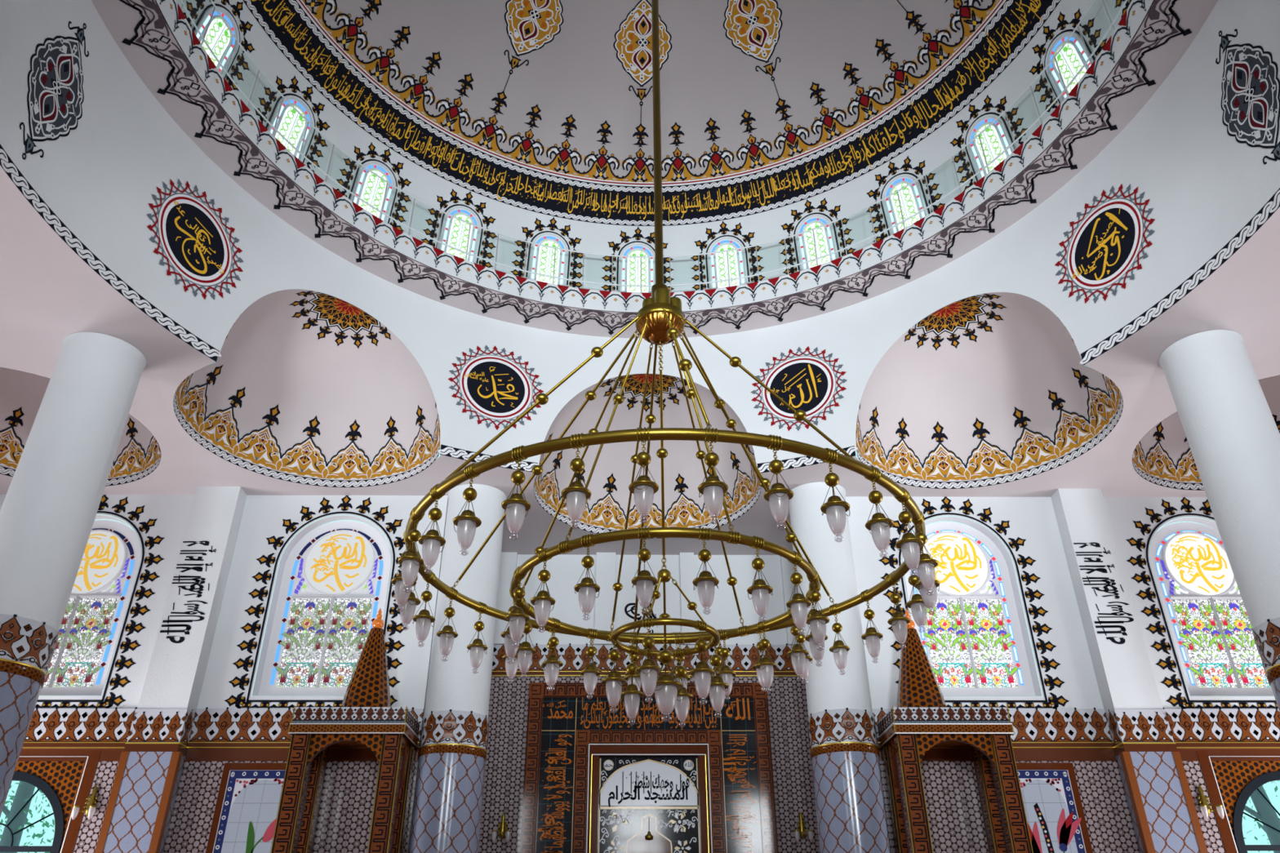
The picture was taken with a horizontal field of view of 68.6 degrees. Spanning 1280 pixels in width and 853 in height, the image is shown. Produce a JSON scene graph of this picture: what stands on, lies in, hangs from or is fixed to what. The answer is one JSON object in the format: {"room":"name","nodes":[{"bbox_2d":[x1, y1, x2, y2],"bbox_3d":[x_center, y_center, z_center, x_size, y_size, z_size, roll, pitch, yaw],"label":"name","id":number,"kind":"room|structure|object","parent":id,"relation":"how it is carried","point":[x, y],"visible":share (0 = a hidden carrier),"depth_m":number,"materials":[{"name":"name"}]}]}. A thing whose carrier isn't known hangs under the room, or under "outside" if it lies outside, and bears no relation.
{"room":"mosque","nodes":[
{"label":"mosque","id":0,"kind":"room"},
{"bbox_2d":[0,0,1279,472],"bbox_3d":[0.258,-5.264,14.729,18.760,4.050,18.760,0,-31,0],"label":"pendentives","id":1,"kind":"structure","parent":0,"point":[1208,192],"depth_m":17.57,"materials":[{"name":"white paint"}]},
{"bbox_2d":[19,21,88,159],"bbox_3d":[-9.100,-5.288,14.646,0.032,3.100,1.351,0,-31,0],"label":"ornament","id":2,"kind":"object","parent":1,"relation":"attached to","point":[55,95],"visible":1,"depth_m":14.59,"materials":[{"name":"black paint"}]},
{"bbox_2d":[146,178,243,300],"bbox_3d":[-8.395,-3.538,17.767,0.079,2.329,2.319,-12,-32,19],"label":"roundel","id":3,"kind":"object","parent":1,"relation":"attached to","point":[194,241],"visible":1,"depth_m":17.75,"materials":[{"name":"black paint"}]},
{"bbox_2d":[448,344,543,429],"bbox_3d":[-3.390,-0.954,22.159,2.319,2.329,0.079,12,-33,-20],"label":"roundel","id":4,"kind":"object","parent":1,"relation":"attached to","point":[495,387],"visible":0.96,"depth_m":22.16,"materials":[{"name":"black paint"}]},
{"bbox_2d":[91,0,1217,338],"bbox_3d":[0.254,-7.263,15.911,18.800,0.626,18.800,0,-31,0],"label":"ledge","id":5,"kind":"object","parent":1,"relation":"on","point":[156,37],"visible":0.94,"depth_m":19.73,"materials":[{"name":"white paint"}]},
{"bbox_2d":[750,346,847,431],"bbox_3d":[3.752,-0.933,22.220,2.319,2.329,0.079,-12,-32,19],"label":"roundel","id":6,"kind":"object","parent":1,"relation":"attached to","point":[806,384],"visible":0.91,"depth_m":22.23,"materials":[{"name":"black paint"}]},
{"bbox_2d":[1054,183,1155,303],"bbox_3d":[8.847,-3.487,17.916,0.079,2.329,2.319,12,-33,-20],"label":"roundel","id":7,"kind":"object","parent":1,"relation":"attached to","point":[1107,242],"visible":1,"depth_m":17.89,"materials":[{"name":"black paint"}]},
{"bbox_2d":[1215,28,1279,164],"bbox_3d":[9.616,-5.233,14.808,0.032,3.100,1.351,0,-31,0],"label":"ornament","id":8,"kind":"object","parent":1,"relation":"attached to","point":[1250,104],"visible":1,"depth_m":14.76,"materials":[{"name":"black paint"}]},
{"bbox_2d":[0,494,1279,852],"bbox_3d":[0.166,7.568,21.064,32.800,11.600,3.635,0,-31,0],"label":"wall","id":9,"kind":"structure","parent":0,"point":[1028,527],"depth_m":20.64,"materials":[{"name":"white paint"}]},
{"bbox_2d":[0,771,64,852],"bbox_3d":[-12.783,9.081,17.976,2.800,4.700,0.122,0,-31,0],"label":"window","id":10,"kind":"structure","parent":9,"relation":"in","point":[40,784],"depth_m":18.68,"materials":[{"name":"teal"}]},
{"bbox_2d":[22,706,137,748],"bbox_3d":[-13.313,6.276,19.559,5.939,0.827,0.080,0,-31,0],"label":"trim","id":11,"kind":"structure","parent":9,"relation":"attached to","point":[49,728],"depth_m":19.55,"materials":[{"name":"brown wood"}]},
{"bbox_2d":[71,784,97,819],"bbox_3d":[-11.004,7.490,18.738,0.460,0.710,0.340,0,-31,0],"label":"wall sconce","id":12,"kind":"object","parent":9,"relation":"attached to","point":[90,810],"visible":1,"depth_m":18.61,"materials":[{"name":"gold metal"}]},
{"bbox_2d":[39,515,141,696],"bbox_3d":[-12.755,3.980,21.137,2.560,4.260,0.270,0,-31,0],"label":"window","id":13,"kind":"structure","parent":9,"relation":"in","point":[91,625],"depth_m":21.14,"materials":[{"name":"multicoloured glass"}]},
{"bbox_2d":[94,486,247,852],"bbox_3d":[-9.876,6.502,19.223,1.170,11.600,0.524,0,-31,0],"label":"pilaster","id":14,"kind":"object","parent":9,"relation":"attached to","point":[137,818],"visible":1,"depth_m":19.69,"materials":[{"name":"white paint"}]},
{"bbox_2d":[205,763,286,852],"bbox_3d":[-7.587,9.077,17.948,1.830,5.060,0.088,0,-31,0],"label":"tile panel","id":15,"kind":"object","parent":9,"relation":"attached to","point":[244,820],"visible":0.64,"depth_m":18.76,"materials":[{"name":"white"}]},
{"bbox_2d":[221,778,284,852],"bbox_3d":[-7.432,9.118,17.913,1.520,4.554,0.068,0,-31,0],"label":"flower picture","id":16,"kind":"object","parent":15,"relation":"attached to","point":[253,804],"depth_m":18.68,"materials":[{"name":"grey tile"}]},
{"bbox_2d":[187,706,424,748],"bbox_3d":[-6.963,6.295,19.614,4.904,0.827,0.080,0,-31,0],"label":"trim","id":17,"kind":"structure","parent":9,"relation":"attached to","point":[212,728],"depth_m":19.58,"materials":[{"name":"brown wood"}]},
{"bbox_2d":[252,515,391,696],"bbox_3d":[-6.995,3.997,21.186,2.560,4.260,0.270,0,-31,0],"label":"window","id":18,"kind":"structure","parent":9,"relation":"in","point":[332,580],"depth_m":21.25,"materials":[{"name":"multicoloured glass"}]},
{"bbox_2d":[493,552,517,644],"bbox_3d":[-3.968,4.536,24.832,1.280,2.530,0.160,0,-31,0],"label":"wall pier","id":19,"kind":"object","parent":9,"relation":"attached to","point":[508,561],"visible":0.2,"depth_m":24.86,"materials":[{"name":"white paint"}]},
{"bbox_2d":[594,552,615,644],"bbox_3d":[-0.918,4.545,24.858,0.520,2.530,0.160,0,-31,0],"label":"wall pier","id":20,"kind":"object","parent":9,"relation":"attached to","point":[605,562],"visible":0.87,"depth_m":24.83,"materials":[{"name":"white paint"}]},
{"bbox_2d":[624,603,656,632],"bbox_3d":[0.156,5.022,24.674,1.134,0.921,0.001,0,-31,0],"label":"calligraphy","id":21,"kind":"object","parent":9,"relation":"attached to","point":[628,604],"visible":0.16,"depth_m":24.72,"materials":[{"name":"black paint"}]},
{"bbox_2d":[491,643,799,676],"bbox_3d":[0.135,5.980,24.055,9.614,0.841,0.080,0,-31,0],"label":"trim","id":22,"kind":"structure","parent":9,"relation":"attached to","point":[741,659],"depth_m":24.04,"materials":[{"name":"brown wood"}]},
{"bbox_2d":[478,676,819,852],"bbox_3d":[0.214,9.867,21.672,9.000,8.260,0.250,0,-31,0],"label":"mihrab","id":23,"kind":"object","parent":9,"relation":"attached to","point":[568,771],"visible":0.91,"depth_m":22.58,"materials":[{"name":"tile"}]},
{"bbox_2d":[491,812,511,842],"bbox_3d":[-3.217,9.344,21.905,0.460,0.710,0.340,0,-31,0],"label":"wall sconce","id":24,"kind":"object","parent":23,"relation":"attached to","point":[502,833],"visible":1,"depth_m":21.84,"materials":[{"name":"gold metal"}]},
{"bbox_2d":[644,831,653,839],"bbox_3d":[0.212,9.415,21.968,0.200,0.500,0.200,0,-31,0],"label":"lamp","id":25,"kind":"object","parent":23,"relation":"attached to","point":[648,834],"depth_m":21.85,"materials":[{"name":"gold metal"}]},
{"bbox_2d":[793,810,813,842],"bbox_3d":[3.803,9.365,21.966,0.460,0.710,0.340,0,-31,0],"label":"wall sconce","id":26,"kind":"object","parent":23,"relation":"attached to","point":[801,832],"visible":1,"depth_m":21.91,"materials":[{"name":"gold metal"}]},
{"bbox_2d":[679,552,696,644],"bbox_3d":[1.272,4.551,24.877,0.380,2.530,0.160,0,-31,0],"label":"wall pier","id":27,"kind":"object","parent":9,"relation":"attached to","point":[686,559],"visible":0.77,"depth_m":24.95,"materials":[{"name":"white paint"}]},
{"bbox_2d":[779,555,800,644],"bbox_3d":[4.346,4.560,24.904,1.050,2.530,0.160,0,-31,0],"label":"wall pier","id":28,"kind":"object","parent":9,"relation":"attached to","point":[787,567],"visible":0.23,"depth_m":25.00,"materials":[{"name":"white paint"}]},
{"bbox_2d":[902,516,1041,696],"bbox_3d":[7.344,4.039,21.310,2.560,4.260,0.270,0,-31,0],"label":"window","id":29,"kind":"structure","parent":9,"relation":"in","point":[975,641],"depth_m":21.22,"materials":[{"name":"multicoloured glass"}]},
{"bbox_2d":[871,707,1113,748],"bbox_3d":[7.396,6.337,19.738,5.078,0.827,0.080,0,-31,0],"label":"trim","id":30,"kind":"structure","parent":9,"relation":"attached to","point":[1033,728],"depth_m":19.73,"materials":[{"name":"brown wood"}]},
{"bbox_2d":[1015,762,1093,852],"bbox_3d":[8.137,9.123,18.084,1.600,5.060,0.088,0,-31,0],"label":"tile panel","id":31,"kind":"object","parent":9,"relation":"attached to","point":[1055,813],"visible":0.71,"depth_m":18.90,"materials":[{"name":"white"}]},
{"bbox_2d":[1018,777,1081,852],"bbox_3d":[8.198,9.164,18.048,1.306,4.553,0.068,0,-31,0],"label":"flower picture","id":32,"kind":"object","parent":31,"relation":"attached to","point":[1053,807],"depth_m":18.84,"materials":[{"name":"grey tile"}]},
{"bbox_2d":[1051,488,1208,852],"bbox_3d":[10.403,6.562,19.399,1.170,11.600,0.524,0,-31,0],"label":"pilaster","id":33,"kind":"object","parent":9,"relation":"attached to","point":[1164,816],"visible":1,"depth_m":19.87,"materials":[{"name":"white paint"}]},
{"bbox_2d":[1197,783,1224,818],"bbox_3d":[11.435,7.556,18.932,0.460,0.710,0.340,0,-31,0],"label":"wall sconce","id":34,"kind":"object","parent":9,"relation":"attached to","point":[1205,809],"visible":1,"depth_m":18.80,"materials":[{"name":"gold metal"}]},
{"bbox_2d":[1149,516,1274,696],"bbox_3d":[13.104,4.056,21.360,2.560,4.260,0.270,0,-31,0],"label":"window","id":35,"kind":"structure","parent":9,"relation":"in","point":[1208,620],"depth_m":21.36,"materials":[{"name":"multicoloured glass"}]},
{"bbox_2d":[1163,707,1279,748],"bbox_3d":[13.756,6.356,19.793,5.775,0.827,0.080,0,-31,0],"label":"trim","id":36,"kind":"structure","parent":9,"relation":"attached to","point":[1191,728],"depth_m":19.76,"materials":[{"name":"brown wood"}]},
{"bbox_2d":[1232,771,1279,852],"bbox_3d":[13.256,9.158,18.201,2.800,4.700,0.122,0,-31,0],"label":"window","id":37,"kind":"structure","parent":9,"relation":"in","point":[1255,784],"depth_m":18.94,"materials":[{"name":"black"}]},
{"bbox_2d":[0,165,1279,555],"bbox_3d":[0.261,-3.496,13.742,32.800,0.001,27.500,0,-31,0],"label":"ceiling","id":38,"kind":"structure","parent":0,"point":[49,294],"depth_m":17.88,"materials":[{"name":"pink paint"}]},
{"bbox_2d":[0,367,160,486],"bbox_3d":[-12.905,-1.070,20.501,5.119,2.750,5.119,23,-37,-33],"label":"vault","id":39,"kind":"object","parent":38,"relation":"attached to","point":[138,454],"visible":0.19,"depth_m":21.85,"materials":[{"name":"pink paint"}]},
{"bbox_2d":[173,288,439,487],"bbox_3d":[-6.896,-1.217,20.502,5.515,2.980,5.515,0,-31,0],"label":"vault","id":40,"kind":"object","parent":38,"relation":"attached to","point":[307,387],"visible":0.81,"depth_m":21.71,"materials":[{"name":"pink paint"}]},
{"bbox_2d":[533,373,760,538],"bbox_3d":[0.170,0.299,23.092,5.399,2.980,5.399,-6,-31,9],"label":"vault","id":41,"kind":"object","parent":38,"relation":"attached to","point":[606,511],"visible":0.62,"depth_m":24.21,"materials":[{"name":"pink paint"}]},
{"bbox_2d":[855,292,1123,488],"bbox_3d":[7.288,-1.175,20.624,5.515,2.980,5.515,0,-31,0],"label":"vault","id":42,"kind":"object","parent":38,"relation":"attached to","point":[985,389],"visible":0.91,"depth_m":21.82,"materials":[{"name":"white paint"}]},
{"bbox_2d":[1132,374,1279,490],"bbox_3d":[13.344,-0.978,20.754,5.159,2.750,5.159,-14,-33,22],"label":"vault","id":43,"kind":"object","parent":38,"relation":"attached to","point":[1163,456],"visible":0.12,"depth_m":22.36,"materials":[{"name":"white paint"}]},
{"bbox_2d":[176,0,1131,292],"bbox_3d":[0.247,-10.581,17.871,17.800,6.600,17.800,0,-31,0],"label":"dome","id":44,"kind":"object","parent":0,"point":[534,117],"depth_m":22.98,"materials":[{"name":"paint"}]},
{"bbox_2d":[194,5,239,76],"bbox_3d":[-8.259,-7.526,18.346,0.316,1.464,0.996,-7,-31,11],"label":"window","id":45,"kind":"structure","parent":44,"relation":"attached to","point":[218,37],"depth_m":18.46,"materials":[{"name":"multicoloured glass"}]},
{"bbox_2d":[267,95,314,162],"bbox_3d":[-7.461,-6.440,20.185,0.316,1.464,0.996,-15,-34,24],"label":"window","id":46,"kind":"structure","parent":44,"relation":"attached to","point":[290,123],"depth_m":20.26,"materials":[{"name":"multicoloured glass"}]},
{"bbox_2d":[350,160,396,222],"bbox_3d":[-6.137,-5.498,21.784,0.316,1.464,0.996,-25,-39,36],"label":"window","id":47,"kind":"structure","parent":44,"relation":"attached to","point":[371,188],"depth_m":21.84,"materials":[{"name":"multicoloured glass"}]},
{"bbox_2d":[437,205,481,263],"bbox_3d":[-4.378,-4.763,23.035,0.996,1.464,0.316,18,-35,-27],"label":"window","id":48,"kind":"structure","parent":44,"relation":"attached to","point":[455,232],"depth_m":23.08,"materials":[{"name":"multicoloured glass"}]},
{"bbox_2d":[527,231,568,286],"bbox_3d":[-2.304,-4.285,23.851,0.996,1.464,0.316,9,-32,-15],"label":"window","id":49,"kind":"structure","parent":44,"relation":"attached to","point":[541,260],"depth_m":23.89,"materials":[{"name":"multicoloured glass"}]},
{"bbox_2d":[617,242,655,293],"bbox_3d":[-0.056,-4.097,24.177,0.996,1.464,0.316,1,-31,-2],"label":"window","id":50,"kind":"structure","parent":44,"relation":"attached to","point":[629,268],"depth_m":24.23,"materials":[{"name":"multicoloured glass"}]},
{"bbox_2d":[179,0,1127,293],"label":"railing","id":51,"kind":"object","parent":44,"relation":"attached to","point":[1072,57],"depth_m":19.68,"materials":[{"name":"white metal"}]},
{"bbox_2d":[391,0,940,720],"bbox_3d":[0.258,-5.171,14.674,5.941,19.168,5.911,-6,-31,9],"label":"chandelier","id":52,"kind":"object","parent":44,"relation":"hanging from","point":[660,320],"visible":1,"depth_m":9.86,"materials":[{"name":"gold metal"}]},
{"bbox_2d":[706,235,748,288],"bbox_3d":[2.214,-4.212,23.992,0.996,1.464,0.316,-7,-31,11],"label":"window","id":53,"kind":"structure","parent":44,"relation":"attached to","point":[717,268],"depth_m":24.03,"materials":[{"name":"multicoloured glass"}]},
{"bbox_2d":[795,213,839,271],"bbox_3d":[4.349,-4.621,23.307,0.996,1.464,0.316,-15,-34,24],"label":"window","id":54,"kind":"structure","parent":44,"relation":"attached to","point":[824,237],"depth_m":23.35,"materials":[{"name":"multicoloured glass"}]},
{"bbox_2d":[881,173,928,235],"bbox_3d":[6.206,-5.298,22.169,0.996,1.464,0.316,-25,-39,36],"label":"window","id":55,"kind":"structure","parent":44,"relation":"attached to","point":[912,200],"depth_m":22.21,"materials":[{"name":"multicoloured glass"}]},
{"bbox_2d":[965,114,1014,180],"bbox_3d":[7.656,-6.195,20.656,0.316,1.464,0.996,18,-35,-27],"label":"window","id":56,"kind":"structure","parent":44,"relation":"attached to","point":[995,140],"depth_m":20.72,"materials":[{"name":"multicoloured glass"}]},
{"label":"floor","id":57,"kind":"structure","parent":0,"visible":0},
{"bbox_2d":[0,332,146,815],"bbox_3d":[-9.886,3.658,14.405,1.420,11.595,1.420,0,-31,0],"label":"column","id":58,"kind":"structure","parent":57,"relation":"on","point":[48,512],"depth_m":15.27,"materials":[{"name":"paint"}]},
{"bbox_2d":[270,608,419,852],"bbox_3d":[-5.698,7.571,18.030,2.264,8.530,1.391,0,-31,0],"label":"pulpit","id":59,"kind":"object","parent":57,"relation":"on","point":[366,717],"visible":1,"depth_m":18.27,"materials":[{"name":"brown wood"}]},
{"bbox_2d":[407,484,506,852],"bbox_3d":[-3.889,6.682,19.545,1.420,11.595,1.420,0,-31,0],"label":"column","id":60,"kind":"structure","parent":57,"relation":"on","point":[446,811],"depth_m":19.49,"materials":[{"name":"paint"}]},
{"bbox_2d":[789,481,891,852],"bbox_3d":[4.232,6.635,19.495,1.420,11.595,1.420,0,-31,0],"label":"column","id":61,"kind":"structure","parent":57,"relation":"on","point":[851,815],"depth_m":19.34,"materials":[{"name":"paint"}]},
{"bbox_2d":[876,608,1033,852],"bbox_3d":[6.131,7.605,18.132,2.344,8.530,1.391,0,-31,0],"label":"pulpit","id":62,"kind":"object","parent":57,"relation":"on","point":[921,721],"visible":0.97,"depth_m":18.37,"materials":[{"name":"brown wood"}]},
{"bbox_2d":[1159,329,1279,711],"bbox_3d":[10.385,3.615,14.408,1.420,11.595,1.420,0,-31,0],"label":"column","id":63,"kind":"structure","parent":57,"relation":"on","point":[1233,435],"depth_m":15.73,"materials":[{"name":"paint"}]},
{"label":"outside","id":64,"kind":"structure","parent":0,"visible":0},
{"bbox_2d":[0,781,54,852],"bbox_3d":[-14.923,10.650,23.653,12.980,9.036,6.951,0,-31,0],"label":"tree","id":65,"kind":"object","parent":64,"point":[24,791],"visible":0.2,"depth_m":22.65,"materials":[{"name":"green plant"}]},
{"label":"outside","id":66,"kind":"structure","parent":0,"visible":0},
{"bbox_2d":[1242,780,1279,852],"bbox_3d":[15.075,11.170,24.670,12.052,9.057,7.917,-19,-36,29],"label":"tree","id":67,"kind":"object","parent":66,"point":[1265,813],"visible":0.12,"depth_m":23.32,"materials":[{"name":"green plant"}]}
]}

